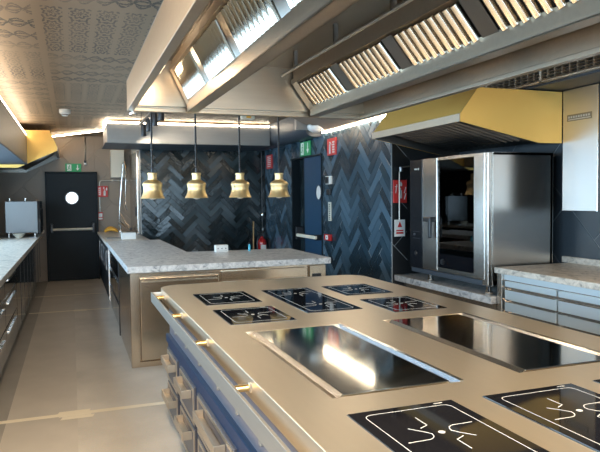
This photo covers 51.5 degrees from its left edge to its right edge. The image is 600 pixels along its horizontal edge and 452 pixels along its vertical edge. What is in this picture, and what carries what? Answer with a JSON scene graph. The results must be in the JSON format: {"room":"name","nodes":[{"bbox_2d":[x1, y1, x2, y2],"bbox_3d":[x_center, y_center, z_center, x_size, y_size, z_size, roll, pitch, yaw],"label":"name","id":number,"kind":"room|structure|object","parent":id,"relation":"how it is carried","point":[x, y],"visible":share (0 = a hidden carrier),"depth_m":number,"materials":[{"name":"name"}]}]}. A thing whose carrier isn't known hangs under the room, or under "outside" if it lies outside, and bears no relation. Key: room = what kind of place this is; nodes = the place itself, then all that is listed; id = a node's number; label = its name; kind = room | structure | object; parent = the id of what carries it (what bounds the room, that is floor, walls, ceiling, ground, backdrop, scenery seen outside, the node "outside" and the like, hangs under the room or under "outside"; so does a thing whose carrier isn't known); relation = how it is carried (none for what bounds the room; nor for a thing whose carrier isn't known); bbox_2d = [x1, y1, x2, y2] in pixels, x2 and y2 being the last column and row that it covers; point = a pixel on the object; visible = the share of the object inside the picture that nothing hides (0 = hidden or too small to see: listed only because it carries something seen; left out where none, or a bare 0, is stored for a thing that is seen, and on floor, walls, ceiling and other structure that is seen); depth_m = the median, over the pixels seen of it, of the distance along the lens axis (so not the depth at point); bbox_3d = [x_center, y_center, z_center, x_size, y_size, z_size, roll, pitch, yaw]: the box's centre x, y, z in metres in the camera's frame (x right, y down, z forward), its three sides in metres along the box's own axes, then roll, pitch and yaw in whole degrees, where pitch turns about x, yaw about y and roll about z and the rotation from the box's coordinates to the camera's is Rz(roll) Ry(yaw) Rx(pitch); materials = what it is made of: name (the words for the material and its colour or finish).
{"room":"commercial kitchen","nodes":[
{"label":"commercial kitchen","id":0,"kind":"room"},
{"bbox_2d":[0,136,130,281],"bbox_3d":[-4.536,-0.348,12.161,2.850,2.800,0.234,-2,3,-20],"label":"wall","id":1,"kind":"structure","parent":0,"point":[30,185],"depth_m":12.05,"materials":[{"name":"beige painted plaster"}]},
{"bbox_2d":[45,172,99,281],"bbox_3d":[-4.389,0.006,12.005,0.950,2.105,0.196,-2,3,-20],"label":"door","id":2,"kind":"structure","parent":1,"relation":"in","point":[71,198],"depth_m":12.02,"materials":[{"name":"paint"}]},
{"bbox_2d":[65,164,80,171],"bbox_3d":[-4.392,-1.128,12.043,0.290,0.157,0.022,-2,3,-20],"label":"exit sign","id":3,"kind":"object","parent":1,"relation":"attached to","point":[68,167],"visible":1,"depth_m":12.03,"materials":[{"name":"green plastic"}]},
{"bbox_2d":[98,212,102,219],"bbox_3d":[-3.929,-0.196,12.245,0.092,0.155,0.036,-2,3,-20],"label":"blanket","id":4,"kind":"object","parent":1,"relation":"attached to","point":[100,214],"visible":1,"depth_m":12.23,"materials":[{"name":"red"}]},
{"bbox_2d":[98,186,107,196],"bbox_3d":[-3.874,-0.678,12.213,0.190,0.215,0.014,-2,3,-20],"label":"fire sign","id":5,"kind":"object","parent":1,"relation":"attached to","point":[102,190],"visible":1,"depth_m":12.21,"materials":[{"name":"red plastic"}]},
{"bbox_2d":[99,180,127,211],"bbox_3d":[-3.691,-0.601,12.313,0.565,0.637,0.034,-2,3,-20],"label":"conduit","id":6,"kind":"object","parent":1,"relation":"attached to","point":[100,180],"visible":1,"depth_m":12.23,"materials":[{"name":"metal"}]},
{"bbox_2d":[110,150,124,177],"bbox_3d":[-3.600,-1.223,12.250,0.255,0.540,0.174,-2,3,-20],"label":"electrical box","id":7,"kind":"object","parent":1,"relation":"attached to","point":[116,156],"visible":0.95,"depth_m":12.17,"materials":[{"name":"beige plastic"}]},
{"bbox_2d":[0,278,186,451],"bbox_3d":[-0.345,1.376,5.421,6.000,0.121,15.900,-2,3,-20],"label":"floor","id":8,"kind":"structure","parent":0,"point":[106,378],"depth_m":5.27,"materials":[{"name":"plastic"}]},
{"bbox_2d":[0,284,6,374],"bbox_3d":[-2.816,0.917,4.975,0.760,0.895,1.196,-2,3,-20],"label":"base cabinet","id":9,"kind":"object","parent":8,"relation":"on","point":[3,348],"visible":0.91,"depth_m":5.39,"materials":[{"name":"metal"}]},
{"bbox_2d":[4,269,17,357],"bbox_3d":[-3.232,0.870,6.110,0.760,0.895,1.216,-2,3,-20],"label":"base cabinet","id":10,"kind":"object","parent":8,"relation":"on","point":[10,299],"visible":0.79,"depth_m":6.12,"materials":[{"name":"metal"}]},
{"bbox_2d":[16,259,25,330],"bbox_3d":[-3.654,0.822,7.243,0.748,0.895,1.156,-2,3,-20],"label":"base cabinet","id":11,"kind":"object","parent":8,"relation":"on","point":[20,279],"visible":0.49,"depth_m":7.30,"materials":[{"name":"metal"}]},
{"bbox_2d":[24,252,30,310],"bbox_3d":[-4.064,0.775,8.360,0.748,0.895,1.176,-2,3,-20],"label":"base cabinet","id":12,"kind":"object","parent":8,"relation":"on","point":[27,271],"visible":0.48,"depth_m":8.45,"materials":[{"name":"metal"}]},
{"bbox_2d":[30,246,35,298],"bbox_3d":[-4.494,0.726,9.532,0.748,0.895,1.276,-2,3,-20],"label":"base cabinet","id":13,"kind":"object","parent":8,"relation":"on","point":[32,252],"visible":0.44,"depth_m":9.61,"materials":[{"name":"metal"}]},
{"bbox_2d":[35,241,40,286],"bbox_3d":[-4.975,0.671,10.845,0.748,0.895,1.476,-2,3,-20],"label":"base cabinet","id":14,"kind":"object","parent":8,"relation":"on","point":[37,246],"visible":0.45,"depth_m":10.93,"materials":[{"name":"metal"}]},
{"bbox_2d":[0,233,42,287],"bbox_3d":[-3.235,0.393,6.142,0.818,0.055,11.720,-2,3,-20],"label":"countertop","id":15,"kind":"structure","parent":14,"relation":"on","point":[13,250],"depth_m":7.62,"materials":[{"name":"grey stone"}]},
{"bbox_2d":[13,233,24,237],"bbox_3d":[-4.606,0.160,10.192,0.200,0.068,0.200,-2,3,-20],"label":"bowl","id":16,"kind":"object","parent":15,"relation":"on","point":[18,235],"visible":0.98,"depth_m":10.14,"materials":[{"name":"white ceramic"}]},
{"bbox_2d":[5,198,43,237],"bbox_3d":[-4.740,-0.155,10.753,0.580,0.650,0.850,-2,3,-20],"label":"countertop oven","id":17,"kind":"object","parent":15,"relation":"on","point":[24,216],"visible":0.91,"depth_m":10.35,"materials":[{"name":"grey metal"}]},
{"bbox_2d":[29,308,109,313],"bbox_3d":[-3.229,1.194,8.750,1.080,0.001,0.065,-2,3,-20],"label":"tape","id":18,"kind":"object","parent":8,"relation":"on","point":[99,308],"visible":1,"depth_m":8.71,"materials":[{"name":"beige plastic"}]},
{"bbox_2d":[41,293,98,296],"bbox_3d":[-3.765,1.133,10.211,1.080,0.001,0.060,-2,3,-20],"label":"tape","id":19,"kind":"object","parent":8,"relation":"on","point":[90,293],"visible":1,"depth_m":10.21,"materials":[{"name":"beige plastic"}]},
{"bbox_2d":[58,409,94,419],"bbox_3d":[-1.629,1.369,4.520,0.259,0.001,0.184,-2,3,-20],"label":"tape patch","id":20,"kind":"object","parent":8,"relation":"on","point":[83,412],"visible":1,"depth_m":4.52,"materials":[{"name":"beige plastic"}]},
{"bbox_2d":[0,401,164,423],"bbox_3d":[-1.435,1.364,4.613,1.600,0.001,0.065,-2,3,-20],"label":"tape","id":21,"kind":"object","parent":8,"relation":"on","point":[163,402],"visible":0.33,"depth_m":4.58,"materials":[{"name":"beige plastic"}]},
{"bbox_2d":[99,237,108,296],"bbox_3d":[-3.121,0.654,10.880,0.665,0.885,3.190,-2,3,-20],"label":"base cabinet","id":22,"kind":"object","parent":8,"relation":"on","point":[103,249],"visible":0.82,"depth_m":10.34,"materials":[{"name":"metal"}]},
{"bbox_2d":[97,231,149,244],"bbox_3d":[-3.124,0.189,10.854,0.675,0.045,3.220,-2,3,-20],"label":"countertop","id":23,"kind":"structure","parent":22,"relation":"on","point":[103,235],"depth_m":10.59,"materials":[{"name":"grey stone"}]},
{"bbox_2d":[104,226,117,231],"bbox_3d":[-3.605,0.064,11.870,0.258,0.107,0.279,-2,3,-20],"label":"banana bunch","id":24,"kind":"object","parent":23,"relation":"on","point":[110,228],"visible":1,"depth_m":11.78,"materials":[{"name":"yellow food"}]},
{"bbox_2d":[118,161,131,231],"bbox_3d":[-3.367,-0.560,11.927,0.307,1.359,0.093,0,3,17],"label":"faucet","id":25,"kind":"object","parent":23,"relation":"on","point":[130,228],"visible":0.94,"depth_m":11.93,"materials":[{"name":"silver metal"}]},
{"bbox_2d":[121,232,135,239],"bbox_3d":[-2.734,0.153,9.908,0.220,0.105,0.220,-2,3,-20],"label":"box","id":26,"kind":"object","parent":23,"relation":"on","point":[124,235],"visible":0.99,"depth_m":9.81,"materials":[{"name":"white plastic"}]},
{"bbox_2d":[129,150,141,234],"bbox_3d":[-3.102,-0.618,11.652,0.072,1.485,1.635,-2,3,-20],"label":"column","id":27,"kind":"structure","parent":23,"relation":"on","point":[134,159],"depth_m":11.28,"materials":[{"name":"metal"}]},
{"bbox_2d":[108,249,325,367],"bbox_3d":[-1.280,0.778,7.777,1.946,0.880,3.708,-2,3,-20],"label":"bar cabinet","id":28,"kind":"object","parent":8,"relation":"on","point":[143,329],"visible":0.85,"depth_m":5.86,"materials":[{"name":"metal"}]},
{"bbox_2d":[106,240,330,273],"bbox_3d":[-1.277,0.305,7.784,2.020,0.061,3.780,-2,3,-20],"label":"countertop","id":29,"kind":"structure","parent":28,"relation":"on","point":[135,256],"depth_m":6.44,"materials":[{"name":"grey stone"}]},
{"bbox_2d":[214,244,227,251],"bbox_3d":[-0.907,0.258,7.160,0.150,0.082,0.072,-2,3,-20],"label":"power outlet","id":30,"kind":"object","parent":29,"relation":"on","point":[217,248],"visible":1,"depth_m":7.13,"materials":[{"name":"white plastic"}]},
{"bbox_2d":[151,275,599,451],"bbox_3d":[0.603,0.979,2.501,1.752,0.880,5.400,-2,3,-20],"label":"kitchen island","id":31,"kind":"object","parent":8,"relation":"on","point":[226,391],"visible":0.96,"depth_m":2.64,"materials":[{"name":"metal"}]},
{"bbox_2d":[193,291,261,305],"bbox_3d":[-0.487,0.475,4.108,0.362,0.005,0.471,-2,3,-20],"label":"induction hob","id":32,"kind":"object","parent":31,"relation":"in","point":[223,298],"visible":1,"depth_m":4.07,"materials":[{"name":"black glass"}]},
{"bbox_2d":[213,306,296,324],"bbox_3d":[-0.266,0.500,3.505,0.366,0.005,0.456,-2,3,-20],"label":"induction hob","id":33,"kind":"object","parent":31,"relation":"in","point":[237,316],"visible":1,"depth_m":3.47,"materials":[{"name":"black glass"}]},
{"bbox_2d":[261,287,362,312],"bbox_3d":[0.047,0.472,4.037,0.351,0.005,0.931,-2,3,-20],"label":"induction hob","id":34,"kind":"object","parent":31,"relation":"in","point":[308,300],"visible":1,"depth_m":3.95,"materials":[{"name":"black glass"}]},
{"bbox_2d":[322,284,392,295],"bbox_3d":[0.399,0.450,4.424,0.354,0.005,0.456,-2,3,-20],"label":"induction hob","id":35,"kind":"object","parent":31,"relation":"in","point":[353,289],"visible":1,"depth_m":4.39,"materials":[{"name":"black glass"}]},
{"bbox_2d":[252,323,463,397],"bbox_3d":[0.159,0.553,2.640,0.509,0.038,1.086,-2,3,-20],"label":"griddle","id":36,"kind":"object","parent":31,"relation":"on","point":[341,360],"visible":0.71,"depth_m":2.49,"materials":[{"name":"metal"}]},
{"bbox_2d":[360,296,446,311],"bbox_3d":[0.624,0.475,3.817,0.349,0.005,0.471,-2,3,-20],"label":"induction hob","id":37,"kind":"object","parent":31,"relation":"in","point":[401,303],"visible":1,"depth_m":3.78,"materials":[{"name":"black glass"}]},
{"bbox_2d":[347,400,549,451],"bbox_3d":[0.472,0.583,1.514,0.371,0.005,0.916,-2,3,-20],"label":"induction hob","id":38,"kind":"object","parent":31,"relation":"in","point":[447,425],"visible":1,"depth_m":1.74,"materials":[{"name":"black glass"}]},
{"bbox_2d":[389,313,599,372],"bbox_3d":[0.867,0.533,2.904,0.509,0.038,1.076,-2,3,-20],"label":"griddle","id":39,"kind":"object","parent":31,"relation":"on","point":[518,350],"visible":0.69,"depth_m":2.77,"materials":[{"name":"metal"}]},
{"bbox_2d":[482,383,599,451],"bbox_3d":[0.926,0.571,1.676,0.371,0.005,0.908,-2,3,-20],"label":"induction hob","id":40,"kind":"object","parent":31,"relation":"in","point":[572,411],"visible":1,"depth_m":1.91,"materials":[{"name":"black glass"}]},
{"bbox_2d":[401,282,496,309],"bbox_3d":[1.824,0.943,6.475,0.780,0.600,1.700,-2,3,-20],"label":"stand","id":41,"kind":"object","parent":8,"relation":"on","point":[491,306],"visible":0.04,"depth_m":6.17,"materials":[{"name":"metal"}]},
{"bbox_2d":[394,273,496,303],"bbox_3d":[1.788,0.612,6.446,0.870,0.065,1.745,-2,3,-20],"label":"granite ledge","id":42,"kind":"object","parent":41,"relation":"on","point":[476,292],"visible":0.48,"depth_m":6.20,"materials":[{"name":"grey stone"}]},
{"bbox_2d":[410,152,552,293],"bbox_3d":[1.740,-0.052,6.249,0.780,1.280,1.359,-2,3,-20],"label":"oven","id":43,"kind":"object","parent":42,"relation":"on","point":[471,215],"visible":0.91,"depth_m":5.71,"materials":[{"name":"metal"}]},
{"bbox_2d":[497,273,599,336],"bbox_3d":[2.795,0.915,3.787,0.820,0.880,3.910,-2,3,-20],"label":"base cabinet","id":44,"kind":"object","parent":8,"relation":"on","point":[565,306],"depth_m":4.88,"materials":[{"name":"metal"}]},
{"bbox_2d":[494,256,599,290],"bbox_3d":[2.764,0.422,3.803,0.849,0.105,4.000,-2,3,-20],"label":"countertop","id":45,"kind":"structure","parent":44,"relation":"on","point":[577,272],"depth_m":5.12,"materials":[{"name":"grey stone"}]},
{"bbox_2d":[0,0,287,136],"bbox_3d":[-0.379,-1.540,5.286,6.000,0.120,15.900,-2,3,-20],"label":"ceiling","id":46,"kind":"structure","parent":0,"point":[79,56],"depth_m":5.63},
{"bbox_2d":[59,109,70,115],"bbox_3d":[-3.225,-1.552,8.527,0.152,0.090,0.152,-2,3,-20],"label":"smoke detector","id":47,"kind":"object","parent":46,"relation":"attached to","point":[64,112],"visible":1,"depth_m":8.47,"materials":[{"name":"white plastic"}]},
{"bbox_2d":[52,129,101,136],"bbox_3d":[-4.082,-1.691,11.317,1.625,0.043,0.035,1,3,35],"label":"batten","id":48,"kind":"object","parent":46,"relation":"attached to","point":[96,130],"visible":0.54,"depth_m":11.27,"materials":[{"name":"beige plastic"}]},
{"bbox_2d":[139,112,149,124],"bbox_3d":[-1.946,-1.508,8.017,0.040,0.160,2.300,-2,3,-20],"label":"track","id":49,"kind":"object","parent":46,"relation":"hanging from","point":[143,120],"visible":0.41,"depth_m":8.48,"materials":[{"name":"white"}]},
{"bbox_2d":[141,123,145,135],"bbox_3d":[-2.235,-1.383,8.876,0.076,0.198,0.075,-2,3,-20],"label":"track spotlight","id":50,"kind":"object","parent":49,"relation":"attached to","point":[143,126],"visible":0.96,"depth_m":8.85,"materials":[{"name":"black plastic"}]},
{"bbox_2d":[146,118,150,131],"bbox_3d":[-2.018,-1.358,8.285,0.076,0.198,0.075,-2,3,-20],"label":"track spotlight","id":51,"kind":"object","parent":49,"relation":"attached to","point":[148,129],"visible":0.83,"depth_m":8.25,"materials":[{"name":"black plastic"}]},
{"bbox_2d":[152,112,157,125],"bbox_3d":[-1.791,-1.332,7.666,0.076,0.198,0.075,-2,3,-20],"label":"track spotlight","id":52,"kind":"object","parent":49,"relation":"attached to","point":[154,114],"visible":0.8,"depth_m":7.63,"materials":[{"name":"black plastic"}]},
{"bbox_2d":[158,113,163,120],"bbox_3d":[-1.599,-1.310,7.140,0.076,0.198,0.075,-2,3,-20],"label":"track spotlight","id":53,"kind":"object","parent":49,"relation":"attached to","point":[160,115],"visible":0.51,"depth_m":7.11,"materials":[{"name":"black plastic"}]},
{"bbox_2d":[141,112,164,199],"bbox_3d":[-1.536,-0.895,6.434,0.246,1.245,0.246,-2,3,-20],"label":"heat lamp","id":54,"kind":"object","parent":46,"relation":"hanging from","point":[152,187],"visible":0.83,"depth_m":6.40,"materials":[{"name":"gold metal"}]},
{"bbox_2d":[102,121,269,150],"bbox_3d":[-1.948,-1.494,10.514,2.640,0.332,1.215,-2,3,-20],"label":"bulkhead","id":55,"kind":"object","parent":46,"relation":"attached to","point":[116,135],"visible":1,"depth_m":10.04,"materials":[{"name":"grey metal"}]},
{"bbox_2d":[185,114,207,198],"bbox_3d":[-1.107,-0.907,6.592,0.246,1.245,0.246,-2,3,-20],"label":"heat lamp","id":56,"kind":"object","parent":46,"relation":"hanging from","point":[196,186],"visible":0.83,"depth_m":6.56,"materials":[{"name":"gold metal"}]},
{"bbox_2d":[229,115,250,198],"bbox_3d":[-0.659,-0.919,6.755,0.246,1.245,0.246,-2,3,-20],"label":"heat lamp","id":57,"kind":"object","parent":46,"relation":"hanging from","point":[240,187],"visible":0.83,"depth_m":6.71,"materials":[{"name":"gold metal"}]},
{"bbox_2d":[240,116,254,119],"bbox_3d":[-0.785,-1.629,9.320,0.190,0.065,0.126,-2,3,-20],"label":"ceiling box","id":58,"kind":"object","parent":46,"relation":"attached to","point":[241,117],"visible":0.65,"depth_m":9.28,"materials":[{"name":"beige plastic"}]},
{"bbox_2d":[268,117,289,197],"bbox_3d":[-0.239,-0.931,6.909,0.246,1.245,0.246,-2,3,-20],"label":"heat lamp","id":59,"kind":"object","parent":46,"relation":"hanging from","point":[279,186],"visible":0.85,"depth_m":6.87,"materials":[{"name":"gold metal"}]},
{"bbox_2d":[256,117,320,150],"bbox_3d":[-0.360,-1.517,10.203,0.410,0.360,2.910,-2,3,-20],"label":"bulkhead","id":60,"kind":"object","parent":46,"relation":"attached to","point":[291,131],"visible":0.54,"depth_m":9.63,"materials":[{"name":"grey metal"}]},
{"bbox_2d":[291,113,386,132],"bbox_3d":[0.346,-1.440,7.843,0.710,0.323,1.990,-2,3,-20],"label":"bulkhead","id":61,"kind":"object","parent":46,"relation":"attached to","point":[326,124],"visible":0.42,"depth_m":8.28,"materials":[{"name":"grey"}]},
{"bbox_2d":[307,124,323,131],"bbox_3d":[0.222,-1.390,8.724,0.250,0.150,0.255,-2,3,-20],"label":"emergency light","id":62,"kind":"object","parent":61,"relation":"attached to","point":[313,128],"visible":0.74,"depth_m":8.63,"materials":[{"name":"white plastic"}]},
{"bbox_2d":[126,0,599,119],"bbox_3d":[0.559,-1.039,2.304,1.903,0.628,5.420,-2,3,-20],"label":"extractor hood","id":63,"kind":"object","parent":46,"relation":"hanging from","point":[327,59],"visible":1,"depth_m":3.33,"materials":[{"name":"metal"}]},
{"bbox_2d":[483,54,599,98],"bbox_3d":[3.112,-1.227,2.892,0.725,0.345,9.180,-2,3,-20],"label":"bulkhead","id":64,"kind":"object","parent":46,"relation":"attached to","point":[583,72],"visible":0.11,"depth_m":4.95,"materials":[{"name":"grey painted plaster"}]},
{"bbox_2d":[372,87,561,154],"bbox_3d":[1.489,-0.941,5.853,1.036,0.436,1.538,-2,3,-20],"label":"hood","id":65,"kind":"object","parent":64,"relation":"attached to","point":[480,118],"visible":0.94,"depth_m":5.28,"materials":[{"name":"gold metal"}]},
{"bbox_2d":[140,150,265,251],"bbox_3d":[-1.663,-0.346,11.425,2.460,2.800,0.194,-2,3,-20],"label":"wall","id":66,"kind":"structure","parent":0,"point":[187,224],"depth_m":11.30,"materials":[{"name":"black tile"}]},
{"bbox_2d":[261,152,263,233],"bbox_3d":[-0.702,-0.176,11.621,0.060,2.420,0.058,-2,3,-20],"label":"riser pipe","id":67,"kind":"object","parent":66,"relation":"attached to","point":[262,213],"visible":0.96,"depth_m":11.60,"materials":[{"name":"black metal"}]},
{"bbox_2d":[265,114,406,282],"bbox_3d":[0.287,-0.277,9.431,0.212,2.800,4.920,-2,3,-20],"label":"wall","id":68,"kind":"structure","parent":0,"point":[360,227],"depth_m":8.14,"materials":[{"name":"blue tile"}]},
{"bbox_2d":[257,232,270,248],"bbox_3d":[-0.680,0.444,11.434,0.270,0.678,0.185,-2,3,-20],"label":"fire extinguisher","id":69,"kind":"object","parent":68,"relation":"attached to","point":[261,243],"visible":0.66,"depth_m":11.37,"materials":[{"name":"red metal"}]},
{"bbox_2d":[266,154,272,168],"bbox_3d":[-0.559,-1.172,11.354,0.014,0.250,0.340,-2,3,-20],"label":"fire sign","id":70,"kind":"object","parent":68,"relation":"attached to","point":[269,160],"visible":1,"depth_m":11.33,"materials":[{"name":"red plastic"}]},
{"bbox_2d":[300,140,310,156],"bbox_3d":[0.084,-1.189,9.564,0.023,0.215,0.420,-2,3,-20],"label":"exit sign","id":71,"kind":"object","parent":68,"relation":"attached to","point":[305,147],"visible":1,"depth_m":9.54,"materials":[{"name":"green plastic"}]},
{"bbox_2d":[291,153,322,255],"bbox_3d":[0.116,0.017,9.669,0.255,2.195,1.319,-2,3,-20],"label":"door","id":72,"kind":"structure","parent":68,"relation":"in","point":[312,231],"depth_m":9.57,"materials":[{"name":"blue paint"}]},
{"bbox_2d":[324,234,331,240],"bbox_3d":[0.396,0.161,8.810,0.039,0.090,0.225,-2,3,-20],"label":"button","id":73,"kind":"object","parent":68,"relation":"attached to","point":[328,237],"visible":1,"depth_m":8.75,"materials":[{"name":"red plastic"}]},
{"bbox_2d":[325,176,331,183],"bbox_3d":[0.402,-0.644,8.739,0.033,0.115,0.200,-2,3,-20],"label":"wall switch","id":74,"kind":"object","parent":68,"relation":"attached to","point":[328,179],"visible":1,"depth_m":8.71,"materials":[{"name":"white plastic"}]},
{"bbox_2d":[326,189,330,194],"bbox_3d":[0.406,-0.478,8.752,0.026,0.082,0.130,-2,3,-20],"label":"card reader","id":75,"kind":"object","parent":68,"relation":"attached to","point":[328,191],"visible":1,"depth_m":8.73,"materials":[{"name":"black plastic"}]},
{"bbox_2d":[328,202,331,220],"bbox_3d":[0.420,-0.205,8.755,0.012,0.265,0.097,-2,3,-20],"label":"wall label","id":76,"kind":"object","parent":68,"relation":"attached to","point":[329,203],"visible":1,"depth_m":8.75,"materials":[{"name":"beige plastic"}]},
{"bbox_2d":[327,137,336,155],"bbox_3d":[0.440,-1.100,8.627,0.014,0.235,0.310,-2,3,-20],"label":"fire sign","id":77,"kind":"object","parent":68,"relation":"attached to","point":[332,142],"visible":1,"depth_m":8.59,"materials":[{"name":"red plastic"}]},
{"bbox_2d":[392,144,455,284],"bbox_3d":[1.523,-0.196,7.370,1.070,2.800,0.204,-2,3,-20],"label":"wall niche","id":78,"kind":"object","parent":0,"point":[401,265],"visible":0.12,"depth_m":7.14,"materials":[{"name":"black tile"}]},
{"bbox_2d":[393,180,406,202],"bbox_3d":[1.142,-0.395,7.101,0.170,0.260,0.020,-2,3,-20],"label":"fire sign","id":79,"kind":"object","parent":78,"relation":"attached to","point":[403,183],"visible":1,"depth_m":7.09,"materials":[{"name":"red plastic"}]},
{"bbox_2d":[399,166,409,219],"bbox_3d":[1.186,-0.378,7.071,0.140,0.618,0.044,-2,3,-20],"label":"pipe","id":80,"kind":"object","parent":78,"relation":"attached to","point":[402,167],"visible":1,"depth_m":7.04,"materials":[{"name":"metal"}]},
{"bbox_2d":[394,220,404,236],"bbox_3d":[1.130,0.023,7.044,0.133,0.190,0.008,-2,3,-20],"label":"tag","id":81,"kind":"object","parent":80,"relation":"hanging from","point":[399,225],"visible":1,"depth_m":7.04,"materials":[{"name":"white plastic"}]},
{"bbox_2d":[396,222,402,233],"bbox_3d":[1.131,0.019,7.040,0.090,0.140,0.001,-2,3,-20],"label":"print","id":82,"kind":"object","parent":81,"relation":"attached to","point":[399,225],"depth_m":7.04,"materials":[{"name":"red"}]},
{"bbox_2d":[459,99,599,263],"bbox_3d":[3.505,-0.029,3.251,0.184,2.800,8.890,-2,3,-20],"label":"wall","id":83,"kind":"structure","parent":0,"point":[575,233],"depth_m":5.81,"materials":[{"name":"grey tile"}]},
{"bbox_2d":[562,83,599,210],"bbox_3d":[2.482,-0.638,5.201,0.365,1.020,0.390,-2,3,-20],"label":"wall cabinet","id":84,"kind":"object","parent":83,"relation":"attached to","point":[581,106],"visible":1,"depth_m":5.12,"materials":[{"name":"grey metal"}]},
{"bbox_3d":[-3.108,-0.004,4.349,0.150,2.800,15.900,-2,3,-20],"label":"wall","id":85,"kind":"structure","parent":0,"visible":0},
{"bbox_2d":[0,97,26,164],"bbox_3d":[-2.394,-0.957,3.554,0.694,0.490,13.390,-2,3,-20],"label":"bulkhead","id":86,"kind":"object","parent":85,"relation":"attached to","point":[13,139],"visible":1,"depth_m":7.69,"materials":[{"name":"grey metal"}]},
{"bbox_2d":[0,130,59,172],"bbox_3d":[-4.810,-1.272,10.825,1.147,0.605,1.928,-2,3,-20],"label":"hood","id":87,"kind":"object","parent":85,"relation":"attached to","point":[42,149],"visible":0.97,"depth_m":10.05,"materials":[{"name":"gold metal"}]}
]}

